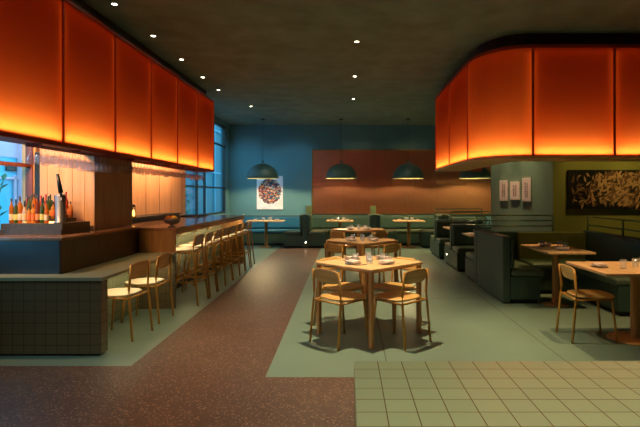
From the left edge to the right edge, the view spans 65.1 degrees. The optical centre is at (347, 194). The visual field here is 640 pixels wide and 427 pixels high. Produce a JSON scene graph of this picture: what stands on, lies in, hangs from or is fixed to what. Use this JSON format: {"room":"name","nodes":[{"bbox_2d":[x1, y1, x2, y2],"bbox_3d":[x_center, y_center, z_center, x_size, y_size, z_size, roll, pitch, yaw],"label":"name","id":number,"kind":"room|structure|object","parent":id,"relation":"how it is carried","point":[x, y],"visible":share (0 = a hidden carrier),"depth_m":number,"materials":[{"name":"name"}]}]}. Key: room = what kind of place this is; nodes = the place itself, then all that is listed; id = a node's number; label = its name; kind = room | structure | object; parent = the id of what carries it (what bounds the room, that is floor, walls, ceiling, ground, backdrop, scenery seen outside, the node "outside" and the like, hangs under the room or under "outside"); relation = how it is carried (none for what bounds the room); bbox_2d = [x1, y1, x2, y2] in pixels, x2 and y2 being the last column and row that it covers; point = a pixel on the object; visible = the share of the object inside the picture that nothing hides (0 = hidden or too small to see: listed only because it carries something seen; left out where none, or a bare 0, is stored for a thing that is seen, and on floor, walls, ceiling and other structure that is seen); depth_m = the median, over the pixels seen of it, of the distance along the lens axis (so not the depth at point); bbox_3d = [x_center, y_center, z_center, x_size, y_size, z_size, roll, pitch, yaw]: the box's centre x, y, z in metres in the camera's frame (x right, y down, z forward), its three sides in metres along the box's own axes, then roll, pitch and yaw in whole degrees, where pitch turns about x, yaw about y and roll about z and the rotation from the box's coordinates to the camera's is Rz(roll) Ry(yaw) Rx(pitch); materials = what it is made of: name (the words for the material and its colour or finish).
{"room":"restaurant","nodes":[
{"label":"restaurant","id":0,"kind":"room"},
{"bbox_2d":[22,116,229,215],"bbox_3d":[-3.615,-0.325,5.500,0.150,3.550,19.000,0,0,0],"label":"wall","id":1,"kind":"structure","parent":0,"point":[145,187],"depth_m":9.54,"materials":[{"name":"paint"}]},
{"bbox_2d":[0,146,33,201],"bbox_3d":[-3.600,-0.525,4.430,0.080,2.050,2.460,0,0,0],"label":"window","id":2,"kind":"structure","parent":1,"relation":"in","point":[29,168],"depth_m":5.64,"materials":[{"name":"red wood"}]},
{"bbox_2d":[159,167,181,214],"bbox_3d":[-3.538,-0.840,8.760,0.004,2.520,3.728,0,0,0],"label":"trim","id":3,"kind":"structure","parent":1,"relation":"attached to","point":[159,167],"depth_m":10.00,"materials":[{"name":"brown wood"}]},
{"bbox_2d":[186,121,224,214],"bbox_3d":[-3.600,-0.725,12.710,0.080,2.490,3.620,0,0,0],"label":"window","id":4,"kind":"structure","parent":1,"relation":"in","point":[196,186],"depth_m":13.54,"materials":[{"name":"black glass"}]},
{"bbox_2d":[0,245,639,426],"bbox_3d":[1.630,1.450,5.500,10.740,0.001,19.000,0,0,0],"label":"floor","id":5,"kind":"structure","parent":0,"point":[244,356],"depth_m":4.69,"materials":[{"name":"red stone"}]},
{"bbox_2d":[0,226,138,273],"bbox_3d":[-3.100,0.925,5.550,0.840,1.050,1.740,0,0,0],"label":"bar counter","id":6,"kind":"object","parent":5,"relation":"on","point":[19,254],"visible":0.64,"depth_m":4.82,"materials":[{"name":"blue paint"}]},
{"bbox_2d":[0,217,89,234],"bbox_3d":[-3.190,0.325,5.300,0.620,0.150,0.560,0,0,0],"label":"stand","id":7,"kind":"object","parent":6,"relation":"on","point":[72,226],"visible":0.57,"depth_m":5.04,"materials":[{"name":"brown wood"}]},
{"bbox_2d":[9,198,13,222],"bbox_3d":[-3.440,0.162,5.110,0.044,0.256,0.043,0,0,34],"label":"bottle","id":8,"kind":"object","parent":7,"relation":"on","point":[11,207],"visible":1,"depth_m":5.09,"materials":[{"name":"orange glass"}]},
{"bbox_2d":[13,199,17,222],"bbox_3d":[-3.395,0.167,5.110,0.044,0.245,0.043,0,0,27],"label":"bottle","id":9,"kind":"object","parent":7,"relation":"on","point":[15,210],"visible":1,"depth_m":5.10,"materials":[{"name":"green glass"}]},
{"bbox_2d":[18,198,22,222],"bbox_3d":[-3.350,0.159,5.110,0.043,0.262,0.044,0,0,-45],"label":"bottle","id":10,"kind":"object","parent":7,"relation":"on","point":[20,209],"visible":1,"depth_m":5.09,"materials":[{"name":"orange glass"}]},
{"bbox_2d":[26,206,30,222],"bbox_3d":[-3.260,0.199,5.110,0.042,0.181,0.043,0,0,1],"label":"bottle","id":11,"kind":"object","parent":7,"relation":"on","point":[28,216],"visible":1,"depth_m":5.10,"materials":[{"name":"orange glass"}]},
{"bbox_2d":[31,204,35,222],"bbox_3d":[-3.215,0.192,5.110,0.043,0.195,0.042,0,0,0],"label":"bottle","id":12,"kind":"object","parent":7,"relation":"on","point":[33,220],"visible":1,"depth_m":5.09,"materials":[{"name":"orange glass"}]},
{"bbox_2d":[35,196,39,222],"bbox_3d":[-3.170,0.150,5.110,0.043,0.278,0.044,0,0,29],"label":"bottle","id":13,"kind":"object","parent":7,"relation":"on","point":[37,208],"visible":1,"depth_m":5.10,"materials":[{"name":"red glass"}]},
{"bbox_2d":[40,198,44,222],"bbox_3d":[-3.125,0.161,5.110,0.044,0.256,0.043,0,0,-29],"label":"bottle","id":14,"kind":"object","parent":7,"relation":"on","point":[42,208],"visible":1,"depth_m":5.09,"materials":[{"name":"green glass"}]},
{"bbox_2d":[44,200,48,222],"bbox_3d":[-3.080,0.172,5.110,0.042,0.234,0.044,0,0,1],"label":"bottle","id":15,"kind":"object","parent":7,"relation":"on","point":[46,210],"visible":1,"depth_m":5.10,"materials":[{"name":"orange glass"}]},
{"bbox_2d":[50,201,54,218],"bbox_3d":[-3.090,0.159,5.240,0.049,0.182,0.047,0,0,17],"label":"bottle","id":16,"kind":"object","parent":7,"relation":"on","point":[52,211],"visible":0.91,"depth_m":5.22,"materials":[{"name":"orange glass"}]},
{"bbox_2d":[54,174,66,223],"bbox_3d":[-2.939,0.038,5.100,0.131,0.502,0.160,0,0,0],"label":"tap","id":17,"kind":"object","parent":7,"relation":"on","point":[60,199],"visible":0.99,"depth_m":5.08,"materials":[{"name":"metal"}]},
{"bbox_2d":[68,201,72,217],"bbox_3d":[-3.040,0.160,5.480,0.047,0.180,0.048,0,0,-23],"label":"bottle","id":18,"kind":"object","parent":7,"relation":"on","point":[70,209],"visible":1,"depth_m":5.46,"materials":[{"name":"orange glass"}]},
{"bbox_2d":[34,149,131,229],"bbox_3d":[-3.195,-0.852,6.115,0.690,2.500,0.980,0,0,0],"label":"wood column","id":19,"kind":"structure","parent":6,"relation":"on","point":[100,197],"depth_m":5.63,"materials":[{"name":"brown wood"}]},
{"bbox_2d":[0,253,176,355],"bbox_3d":[-2.850,1.095,5.447,1.300,0.710,1.945,0,0,0],"label":"bar counter","id":20,"kind":"object","parent":5,"relation":"on","point":[69,313],"depth_m":4.50,"materials":[{"name":"green tile"}]},
{"bbox_2d":[0,253,176,280],"bbox_3d":[-2.850,0.755,5.447,1.300,0.030,1.945,0,0,0],"label":"countertop","id":21,"kind":"structure","parent":20,"relation":"on","point":[109,269],"depth_m":4.77,"materials":[{"name":"grey stone"}]},
{"bbox_2d":[108,260,153,341],"bbox_3d":[-2.334,1.066,5.167,0.472,0.771,0.424,0,0,6],"label":"counter chair","id":22,"kind":"object","parent":5,"relation":"on","point":[137,269],"visible":0.88,"depth_m":5.14,"materials":[{"name":"brown wood"}]},
{"bbox_2d":[121,253,173,323],"bbox_3d":[-2.334,1.066,5.829,0.472,0.771,0.424,0,0,3],"label":"counter chair","id":23,"kind":"object","parent":5,"relation":"on","point":[162,261],"visible":0.97,"depth_m":5.76,"materials":[{"name":"brown wood"}]},
{"bbox_2d":[130,215,216,253],"bbox_3d":[-3.103,0.940,8.515,0.835,1.020,4.170,0,0,0],"label":"countertop","id":24,"kind":"structure","parent":5,"relation":"on","point":[152,223],"depth_m":7.82,"materials":[{"name":"brown wood"}]},
{"bbox_2d":[132,213,180,223],"bbox_3d":[-3.350,0.385,8.425,0.300,0.090,2.350,0,0,0],"label":"shelf","id":25,"kind":"object","parent":24,"relation":"on","point":[160,216],"visible":0.6,"depth_m":8.29,"materials":[{"name":"brown wood"}]},
{"bbox_2d":[179,214,206,216],"bbox_3d":[-3.100,0.415,10.000,0.400,0.030,0.600,0,0,0],"label":"serving tray","id":26,"kind":"object","parent":24,"relation":"on","point":[187,215],"visible":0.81,"depth_m":10.15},
{"bbox_2d":[139,215,243,288],"bbox_3d":[-2.440,0.935,8.520,0.480,1.030,4.200,0,0,0],"label":"bar counter","id":27,"kind":"object","parent":5,"relation":"on","point":[161,238],"depth_m":7.92,"materials":[{"name":"brown wood"}]},
{"bbox_2d":[164,218,179,226],"bbox_3d":[-2.330,0.365,6.620,0.210,0.110,0.210,0,0,0],"label":"fruit bowl","id":28,"kind":"object","parent":27,"relation":"on","point":[171,222],"visible":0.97,"depth_m":6.55,"materials":[{"name":"wood"}]},
{"bbox_2d":[176,234,208,305],"bbox_3d":[-2.207,0.993,6.760,0.528,0.916,0.484,0,0,1],"label":"bar stool","id":29,"kind":"object","parent":5,"relation":"on","point":[198,239],"visible":0.8,"depth_m":6.71,"materials":[{"name":"brown wood"}]},
{"bbox_2d":[176,231,217,297],"bbox_3d":[-2.207,0.993,7.264,0.528,0.916,0.484,0,0,-3],"label":"bar stool","id":30,"kind":"object","parent":5,"relation":"on","point":[209,235],"visible":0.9,"depth_m":7.22,"materials":[{"name":"brown wood"}]},
{"bbox_2d":[185,229,226,290],"bbox_3d":[-2.207,0.993,7.766,0.528,0.916,0.484,0,0,0],"label":"bar stool","id":31,"kind":"object","parent":5,"relation":"on","point":[218,233],"visible":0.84,"depth_m":7.68,"materials":[{"name":"brown wood"}]},
{"bbox_2d":[196,227,233,282],"bbox_3d":[-2.207,0.993,8.268,0.528,0.916,0.484,0,0,3],"label":"bar stool","id":32,"kind":"object","parent":5,"relation":"on","point":[225,231],"visible":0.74,"depth_m":8.27,"materials":[{"name":"brown wood"}]},
{"bbox_2d":[204,225,240,279],"bbox_3d":[-2.207,0.993,8.770,0.528,0.916,0.484,0,0,4],"label":"bar stool","id":33,"kind":"object","parent":5,"relation":"on","point":[232,228],"visible":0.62,"depth_m":8.86,"materials":[{"name":"brown wood"}]},
{"bbox_2d":[213,224,245,273],"bbox_3d":[-2.207,0.993,9.275,0.528,0.916,0.484,0,0,0],"label":"bar stool","id":34,"kind":"object","parent":5,"relation":"on","point":[239,226],"visible":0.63,"depth_m":9.32,"materials":[{"name":"brown wood"}]},
{"bbox_2d":[219,222,250,270],"bbox_3d":[-2.207,0.993,9.778,0.528,0.916,0.484,0,0,-1],"label":"bar stool","id":35,"kind":"object","parent":5,"relation":"on","point":[244,227],"visible":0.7,"depth_m":9.82,"materials":[{"name":"brown wood"}]},
{"bbox_2d":[226,221,254,266],"bbox_3d":[-2.207,0.993,10.283,0.528,0.916,0.484,0,0,-3],"label":"bar stool","id":36,"kind":"object","parent":5,"relation":"on","point":[250,222],"visible":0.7,"depth_m":10.23,"materials":[{"name":"brown wood"}]},
{"bbox_2d":[246,220,285,247],"bbox_3d":[-2.270,1.077,13.850,1.000,0.745,0.650,0,0,0],"label":"pedestal table","id":37,"kind":"object","parent":5,"relation":"on","point":[265,221],"visible":0.99,"depth_m":13.81,"materials":[{"name":"brown wood"}]},
{"bbox_2d":[243,215,298,244],"bbox_3d":[-2.340,1.030,14.678,2.320,0.840,0.635,0,0,0],"label":"banquette","id":38,"kind":"object","parent":5,"relation":"on","point":[275,229],"visible":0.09,"depth_m":14.81,"materials":[{"name":"teal leather"}]},
{"bbox_2d":[243,217,298,227],"bbox_3d":[-2.340,0.810,14.832,2.280,0.340,0.045,0,0,0],"label":"cushion","id":39,"kind":"object","parent":38,"relation":"on","point":[291,222],"depth_m":14.81,"materials":[{"name":"blue leather"}]},
{"bbox_2d":[247,229,298,232],"bbox_3d":[-2.340,1.045,14.580,2.320,0.090,0.440,0,0,0],"label":"seat cushion","id":40,"kind":"object","parent":38,"relation":"on","point":[253,230],"depth_m":14.37,"materials":[{"name":"blue leather"}]},
{"bbox_2d":[283,213,327,247],"bbox_3d":[-1.170,0.990,13.990,1.200,0.920,0.740,0,0,0],"label":"bench","id":41,"kind":"object","parent":5,"relation":"on","point":[305,237],"visible":0.99,"depth_m":13.64,"materials":[{"name":"teal leather"}]},
{"bbox_2d":[283,230,302,234],"bbox_3d":[-1.520,1.040,13.985,0.500,0.100,0.730,0,0,0],"label":"seat cushion","id":42,"kind":"object","parent":41,"relation":"on","point":[287,232],"depth_m":13.63,"materials":[{"name":"teal leather"}]},
{"bbox_2d":[299,214,302,230],"bbox_3d":[-1.286,0.760,13.990,0.088,0.440,0.720,0,0,0],"label":"cushion","id":43,"kind":"object","parent":41,"relation":"on","point":[300,216],"depth_m":13.64,"materials":[{"name":"teal leather"}]},
{"bbox_2d":[308,214,312,230],"bbox_3d":[-1.054,0.760,13.990,0.088,0.440,0.720,0,0,0],"label":"cushion","id":44,"kind":"object","parent":41,"relation":"on","point":[310,216],"depth_m":13.64,"materials":[{"name":"teal leather"}]},
{"bbox_2d":[309,230,327,234],"bbox_3d":[-0.820,1.040,13.985,0.500,0.100,0.730,0,0,0],"label":"seat cushion","id":45,"kind":"object","parent":41,"relation":"on","point":[311,232],"depth_m":13.63,"materials":[{"name":"green leather"}]},
{"bbox_2d":[309,268,367,350],"bbox_3d":[-0.074,1.082,4.946,0.424,0.739,0.472,0,0,45],"label":"dining chair","id":46,"kind":"object","parent":5,"relation":"on","point":[322,275],"visible":0.99,"depth_m":4.87,"materials":[{"name":"brown wood"}]},
{"bbox_2d":[313,257,365,325],"bbox_3d":[-0.074,1.082,5.534,0.424,0.739,0.472,0,0,-45],"label":"dining chair","id":47,"kind":"object","parent":5,"relation":"on","point":[345,286],"visible":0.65,"depth_m":5.53,"materials":[{"name":"brown wood"}]},
{"bbox_2d":[326,220,353,238],"bbox_3d":[-0.220,1.077,13.850,0.740,0.745,0.650,0,0,0],"label":"pedestal table","id":48,"kind":"object","parent":5,"relation":"on","point":[338,221],"visible":0.34,"depth_m":13.81,"materials":[{"name":"brown wood"}]},
{"bbox_2d":[322,243,360,291],"bbox_3d":[-0.074,1.082,7.486,0.424,0.739,0.472,0,0,45],"label":"dining chair","id":49,"kind":"object","parent":5,"relation":"on","point":[330,247],"visible":0.47,"depth_m":7.36,"materials":[{"name":"brown wood"}]},
{"bbox_2d":[324,238,359,284],"bbox_3d":[-0.074,1.082,8.074,0.424,0.739,0.472,0,0,-45],"label":"dining chair","id":50,"kind":"object","parent":5,"relation":"on","point":[340,256],"visible":0.27,"depth_m":8.16,"materials":[{"name":"brown wood"}]},
{"bbox_2d":[330,231,357,256],"bbox_3d":[-0.074,1.082,10.006,0.424,0.739,0.472,0,0,45],"label":"dining chair","id":51,"kind":"object","parent":5,"relation":"on","point":[336,234],"visible":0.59,"depth_m":9.88,"materials":[{"name":"brown wood"}]},
{"bbox_2d":[331,227,385,255],"bbox_3d":[0.220,1.075,10.300,0.800,0.750,0.800,0,0,-45],"label":"dining table","id":52,"kind":"object","parent":5,"relation":"on","point":[361,230],"visible":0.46,"depth_m":10.13,"materials":[{"name":"brown wood"}]},
{"bbox_2d":[326,237,397,293],"bbox_3d":[0.220,1.075,7.780,0.800,0.750,0.800,0,0,-45],"label":"dining table","id":53,"kind":"object","parent":5,"relation":"on","point":[365,242],"visible":0.6,"depth_m":7.56,"materials":[{"name":"brown wood"}]},
{"bbox_2d":[315,255,422,348],"bbox_3d":[0.220,1.075,5.240,0.800,0.750,0.800,0,0,-45],"label":"dining table","id":54,"kind":"object","parent":5,"relation":"on","point":[373,267],"visible":0.9,"depth_m":5.11,"materials":[{"name":"brown wood"}]},
{"bbox_2d":[353,213,396,247],"bbox_3d":[0.740,0.990,13.990,1.200,0.920,0.740,0,0,0],"label":"bench","id":55,"kind":"object","parent":5,"relation":"on","point":[374,220],"visible":0.45,"depth_m":13.64,"materials":[{"name":"teal leather"}]},
{"bbox_2d":[385,230,396,234],"bbox_3d":[1.090,1.040,13.985,0.500,0.100,0.730,0,0,0],"label":"seat cushion","id":56,"kind":"object","parent":55,"relation":"on","point":[390,232],"depth_m":13.63,"materials":[{"name":"green leather"}]},
{"bbox_2d":[365,231,387,255],"bbox_3d":[0.514,1.082,10.006,0.424,0.739,0.472,0,0,-45],"label":"dining chair","id":57,"kind":"object","parent":5,"relation":"on","point":[380,234],"visible":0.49,"depth_m":9.86,"materials":[{"name":"brown wood"}]},
{"bbox_2d":[373,238,398,282],"bbox_3d":[0.514,1.082,8.074,0.424,0.739,0.472,0,0,45],"label":"dining chair","id":58,"kind":"object","parent":5,"relation":"on","point":[381,238],"visible":0.16,"depth_m":8.24,"materials":[{"name":"brown wood"}]},
{"bbox_2d":[379,243,401,291],"bbox_3d":[0.514,1.082,7.486,0.424,0.739,0.472,0,0,-45],"label":"dining chair","id":59,"kind":"object","parent":5,"relation":"on","point":[389,248],"visible":0.45,"depth_m":7.35,"materials":[{"name":"brown wood"}]},
{"bbox_2d":[374,257,421,325],"bbox_3d":[0.514,1.082,5.534,0.424,0.739,0.472,0,0,45],"label":"dining chair","id":60,"kind":"object","parent":5,"relation":"on","point":[385,286],"visible":0.56,"depth_m":5.54,"materials":[{"name":"brown wood"}]},
{"bbox_2d":[312,215,485,244],"bbox_3d":[1.470,1.030,14.678,5.260,0.840,0.635,0,0,0],"label":"banquette","id":61,"kind":"object","parent":5,"relation":"on","point":[319,221],"visible":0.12,"depth_m":14.81,"materials":[{"name":"teal leather"}]},
{"bbox_2d":[312,229,433,232],"bbox_3d":[1.470,1.045,14.580,5.260,0.090,0.440,0,0,0],"label":"seat cushion","id":62,"kind":"object","parent":61,"relation":"on","point":[398,230],"depth_m":14.37,"materials":[{"name":"green leather"}]},
{"bbox_2d":[313,217,485,227],"bbox_3d":[1.470,0.810,14.832,5.220,0.340,0.045,0,0,0],"label":"cushion","id":63,"kind":"object","parent":61,"relation":"on","point":[318,222],"depth_m":14.81,"materials":[{"name":"teal leather"}]},
{"bbox_2d":[374,268,431,350],"bbox_3d":[0.514,1.082,4.946,0.424,0.739,0.472,0,0,-45],"label":"dining chair","id":64,"kind":"object","parent":5,"relation":"on","point":[416,275],"visible":1,"depth_m":4.87,"materials":[{"name":"brown wood"}]},
{"bbox_2d":[392,220,425,247],"bbox_3d":[1.680,1.077,13.850,0.840,0.745,0.650,0,0,0],"label":"pedestal table","id":65,"kind":"object","parent":5,"relation":"on","point":[407,221],"visible":1,"depth_m":13.81,"materials":[{"name":"brown wood"}]},
{"bbox_2d":[419,213,449,247],"bbox_3d":[2.620,0.990,13.990,1.200,0.920,0.740,0,0,0],"label":"bench","id":66,"kind":"object","parent":5,"relation":"on","point":[424,235],"visible":0.3,"depth_m":13.64,"materials":[{"name":"teal leather"}]},
{"bbox_2d":[419,230,433,234],"bbox_3d":[2.270,1.040,13.985,0.500,0.100,0.730,0,0,0],"label":"seat cushion","id":67,"kind":"object","parent":66,"relation":"on","point":[421,232],"depth_m":13.63,"materials":[{"name":"teal leather"}]},
{"bbox_2d":[430,208,483,258],"bbox_3d":[2.625,0.885,11.880,1.150,1.130,1.280,0,0,0],"label":"bench","id":68,"kind":"object","parent":5,"relation":"on","point":[441,235],"visible":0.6,"depth_m":11.74,"materials":[{"name":"teal leather"}]},
{"bbox_2d":[436,238,449,242],"bbox_3d":[2.630,1.045,11.510,1.140,0.090,0.540,0,0,0],"label":"seat cushion","id":69,"kind":"object","parent":68,"relation":"on","point":[438,240],"depth_m":11.26,"materials":[{"name":"green leather"}]},
{"bbox_2d":[436,221,483,236],"bbox_3d":[2.630,0.795,11.774,1.120,0.370,0.068,0,0,0],"label":"cushion","id":70,"kind":"object","parent":68,"relation":"on","point":[440,231],"depth_m":11.74,"materials":[{"name":"teal leather"}]},
{"bbox_2d":[444,211,490,271],"bbox_3d":[2.448,0.885,10.020,0.804,1.130,1.280,0,0,0],"label":"bench","id":71,"kind":"object","parent":5,"relation":"on","point":[455,250],"visible":0.62,"depth_m":9.88,"materials":[{"name":"teal leather"}]},
{"bbox_2d":[452,246,473,252],"bbox_3d":[2.455,1.045,9.650,0.790,0.090,0.540,0,0,0],"label":"seat cushion","id":72,"kind":"object","parent":71,"relation":"on","point":[455,249],"depth_m":9.41,"materials":[{"name":"green leather"}]},
{"bbox_2d":[452,226,490,243],"bbox_3d":[2.455,0.795,9.914,0.770,0.370,0.068,0,0,0],"label":"cushion","id":73,"kind":"object","parent":71,"relation":"on","point":[457,236],"depth_m":9.88,"materials":[{"name":"teal leather"}]},
{"bbox_2d":[354,361,639,426],"bbox_3d":[2.125,1.075,0.810,4.200,0.750,2.600,0,0,0],"label":"tiled ledge","id":74,"kind":"object","parent":5,"relation":"on","point":[386,393],"visible":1,"depth_m":1.78,"materials":[{"name":"green tile"}]},
{"bbox_2d":[465,215,553,283],"bbox_3d":[2.700,0.885,8.420,1.280,1.130,0.780,0,0,0],"label":"bench","id":75,"kind":"object","parent":5,"relation":"on","point":[471,257],"visible":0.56,"depth_m":8.09,"materials":[{"name":"teal leather"}]},
{"bbox_2d":[466,252,473,259],"bbox_3d":[2.705,1.045,8.505,1.270,0.090,0.610,0,0,0],"label":"seat cushion","id":76,"kind":"object","parent":75,"relation":"on","point":[469,255],"depth_m":8.55,"materials":[{"name":"green leather"}]},
{"bbox_2d":[476,229,543,303],"bbox_3d":[2.338,1.000,7.328,0.564,0.900,1.364,0,0,0],"label":"bench","id":77,"kind":"object","parent":5,"relation":"on","point":[509,280],"visible":1,"depth_m":6.71,"materials":[{"name":"teal leather"}]},
{"bbox_2d":[510,239,513,267],"bbox_3d":[2.196,0.785,7.330,0.068,0.390,1.320,0,0,0],"label":"cushion","id":78,"kind":"object","parent":77,"relation":"on","point":[511,240],"depth_m":6.67,"materials":[{"name":"teal leather"}]},
{"bbox_2d":[510,259,543,276],"bbox_3d":[2.400,1.045,7.330,0.440,0.090,1.360,0,0,0],"label":"seat cushion","id":79,"kind":"object","parent":77,"relation":"on","point":[520,269],"depth_m":6.67,"materials":[{"name":"green leather"}]},
{"bbox_2d":[517,232,587,293],"bbox_3d":[3.230,1.020,7.655,1.060,0.860,0.730,0,0,0],"label":"bench","id":80,"kind":"object","parent":5,"relation":"on","point":[540,260],"visible":0.38,"depth_m":7.89,"materials":[{"name":"green leather"}]},
{"bbox_2d":[520,259,587,268],"bbox_3d":[3.200,1.045,7.585,1.000,0.090,0.590,0,0,0],"label":"seat cushion","id":81,"kind":"object","parent":80,"relation":"on","point":[538,263],"depth_m":7.52,"materials":[{"name":"green leather"}]},
{"bbox_2d":[521,244,595,307],"bbox_3d":[2.740,1.075,6.600,0.580,0.750,1.000,0,0,0],"label":"pedestal table","id":82,"kind":"object","parent":5,"relation":"on","point":[551,250],"visible":0.91,"depth_m":6.56,"materials":[{"name":"brown wood"}]},
{"bbox_2d":[555,264,618,343],"bbox_3d":[2.424,1.082,5.081,0.472,0.739,0.424,0,0,2],"label":"dining chair","id":83,"kind":"object","parent":5,"relation":"on","point":[567,271],"visible":1,"depth_m":5.00,"materials":[{"name":"brown wood"}]},
{"bbox_2d":[566,261,639,345],"bbox_3d":[2.940,1.080,4.930,1.220,0.740,0.840,0,0,0],"label":"pedestal table","id":84,"kind":"object","parent":5,"relation":"on","point":[616,268],"visible":0.96,"depth_m":4.99,"materials":[{"name":"brown wood"}]},
{"bbox_2d":[570,216,639,315],"bbox_3d":[3.560,0.895,7.000,0.720,1.110,2.100,0,0,0],"label":"bench","id":85,"kind":"object","parent":5,"relation":"on","point":[607,246],"visible":0.6,"depth_m":6.70,"materials":[{"name":"teal leather"}]},
{"bbox_2d":[570,265,629,285],"bbox_3d":[3.485,1.045,6.600,0.570,0.090,1.300,0,0,0],"label":"seat cushion","id":86,"kind":"object","parent":85,"relation":"on","point":[609,281],"depth_m":6.28,"materials":[{"name":"green leather"}]},
{"bbox_2d":[603,236,639,260],"bbox_3d":[3.732,0.790,6.610,0.085,0.400,1.280,0,0,0],"label":"cushion","id":87,"kind":"object","parent":85,"relation":"on","point":[624,248],"depth_m":6.77,"materials":[{"name":"teal leather"}]},
{"bbox_2d":[230,125,490,224],"bbox_3d":[1.630,-0.325,15.075,10.740,3.550,0.150,0,0,0],"label":"wall","id":88,"kind":"structure","parent":0,"point":[288,149],"depth_m":15.00,"materials":[{"name":"teal paint"}]},
{"bbox_2d":[257,176,282,208],"bbox_3d":[-2.340,-0.070,14.975,0.780,1.000,0.046,0,0,0],"label":"wall art","id":89,"kind":"object","parent":88,"relation":"attached to","point":[269,191],"visible":0.98,"depth_m":14.96,"materials":[{"name":"paper"}]},
{"bbox_2d":[312,150,490,213],"bbox_3d":[2.180,-0.395,14.980,6.520,1.930,0.040,0,0,0],"label":"wall panel","id":90,"kind":"object","parent":88,"relation":"attached to","point":[374,185],"visible":0.63,"depth_m":14.97,"materials":[{"name":"orange wood"}]},
{"bbox_2d":[82,0,639,124],"bbox_3d":[1.630,-2.150,5.500,10.740,0.100,19.000,0,0,0],"label":"ceiling","id":91,"kind":"structure","parent":0,"point":[295,62],"depth_m":6.80,"materials":[{"name":"paint"}]},
{"bbox_2d":[0,0,213,171],"bbox_3d":[-2.890,-1.282,6.440,0.320,1.635,7.588,0,0,0],"label":"light canopy","id":92,"kind":"object","parent":91,"relation":"hanging from","point":[71,78],"visible":0.9,"depth_m":5.39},
{"bbox_2d":[25,143,205,172],"bbox_3d":[-2.825,-0.451,7.100,0.140,0.028,5.240,0,0,0],"label":"glass rack","id":93,"kind":"object","parent":92,"relation":"attached to","point":[34,145],"visible":0.95,"depth_m":5.59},
{"bbox_2d":[247,119,278,178],"bbox_3d":[-2.350,-1.278,13.800,0.860,1.645,0.860,0,0,0],"label":"pendant lamp","id":94,"kind":"object","parent":91,"relation":"hanging from","point":[259,171],"visible":1,"depth_m":13.51,"materials":[{"name":"green metal"}]},
{"bbox_2d":[326,119,356,178],"bbox_3d":[-0.190,-1.278,13.800,0.860,1.645,0.860,0,0,0],"label":"pendant lamp","id":95,"kind":"object","parent":91,"relation":"hanging from","point":[337,171],"visible":1,"depth_m":13.50,"materials":[{"name":"green metal"}]},
{"bbox_2d":[393,119,423,178],"bbox_3d":[1.660,-1.278,13.800,0.860,1.645,0.860,0,0,0],"label":"pendant lamp","id":96,"kind":"object","parent":91,"relation":"hanging from","point":[404,171],"visible":1,"depth_m":13.50,"materials":[{"name":"green metal"}]},
{"bbox_2d":[459,167,490,178],"bbox_3d":[3.500,-1.278,13.800,0.860,1.645,0.860,0,0,0],"label":"pendant lamp","id":97,"kind":"object","parent":91,"relation":"hanging from","point":[484,174],"visible":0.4,"depth_m":13.47,"materials":[{"name":"green metal"}]},
{"bbox_2d":[435,33,639,170],"bbox_3d":[4.117,-1.282,8.090,4.834,1.635,3.460,0,0,0],"label":"light canopy","id":98,"kind":"object","parent":91,"relation":"hanging from","point":[531,96],"visible":1,"depth_m":6.38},
{"bbox_2d":[491,161,639,237],"bbox_3d":[4.930,-0.325,12.000,4.140,3.550,6.000,0,0,0],"label":"wall","id":99,"kind":"structure","parent":0,"point":[548,178],"depth_m":9.02,"materials":[{"name":"green paint"}]},
{"bbox_2d":[500,180,507,200],"bbox_3d":[3.042,-0.087,9.758,0.028,0.400,0.178,0,0,-40],"label":"framed print","id":100,"kind":"object","parent":99,"relation":"attached to","point":[503,183],"visible":1,"depth_m":9.74,"materials":[{"name":"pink paper"}]},
{"bbox_2d":[510,181,519,199],"bbox_3d":[3.196,-0.082,9.571,0.028,0.353,0.203,0,0,-40],"label":"framed print","id":101,"kind":"object","parent":99,"relation":"attached to","point":[514,186],"visible":1,"depth_m":9.55,"materials":[{"name":"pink paper"}]},
{"bbox_2d":[522,178,530,201],"bbox_3d":[3.353,-0.101,9.383,0.028,0.445,0.177,0,0,-40],"label":"framed print","id":102,"kind":"object","parent":99,"relation":"attached to","point":[526,182],"visible":1,"depth_m":9.37,"materials":[{"name":"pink paper"}]},
{"bbox_2d":[567,169,639,208],"bbox_3d":[4.741,-0.103,8.978,1.602,0.741,0.043,0,0,0],"label":"wall art","id":103,"kind":"object","parent":99,"relation":"attached to","point":[586,189],"visible":1,"depth_m":8.96,"materials":[{"name":"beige plant"}]},
{"label":"outside","id":104,"kind":"structure","parent":0,"visible":0},
{"bbox_3d":[-9.850,1.600,27.000,12.300,0.100,66.000,0,0,0],"label":"ground","id":105,"kind":"structure","parent":104,"visible":0},
{"bbox_2d":[0,173,7,221],"bbox_3d":[-4.979,0.570,6.481,0.752,1.963,0.838,0,0,33],"label":"shrub","id":106,"kind":"object","parent":105,"relation":"on","point":[3,176],"visible":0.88,"depth_m":6.60,"materials":[{"name":"green plant"}]},
{"bbox_2d":[0,141,21,229],"bbox_3d":[-8.590,-2.950,11.300,0.420,9.000,10.600,0,0,0],"label":"building","id":107,"kind":"structure","parent":105,"relation":"on","point":[9,152],"depth_m":12.58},
{"bbox_2d":[186,125,220,213],"bbox_3d":[-8.590,-3.950,34.000,0.420,11.000,34.000,0,0,0],"label":"building","id":108,"kind":"structure","parent":105,"relation":"on","point":[213,179],"depth_m":30.91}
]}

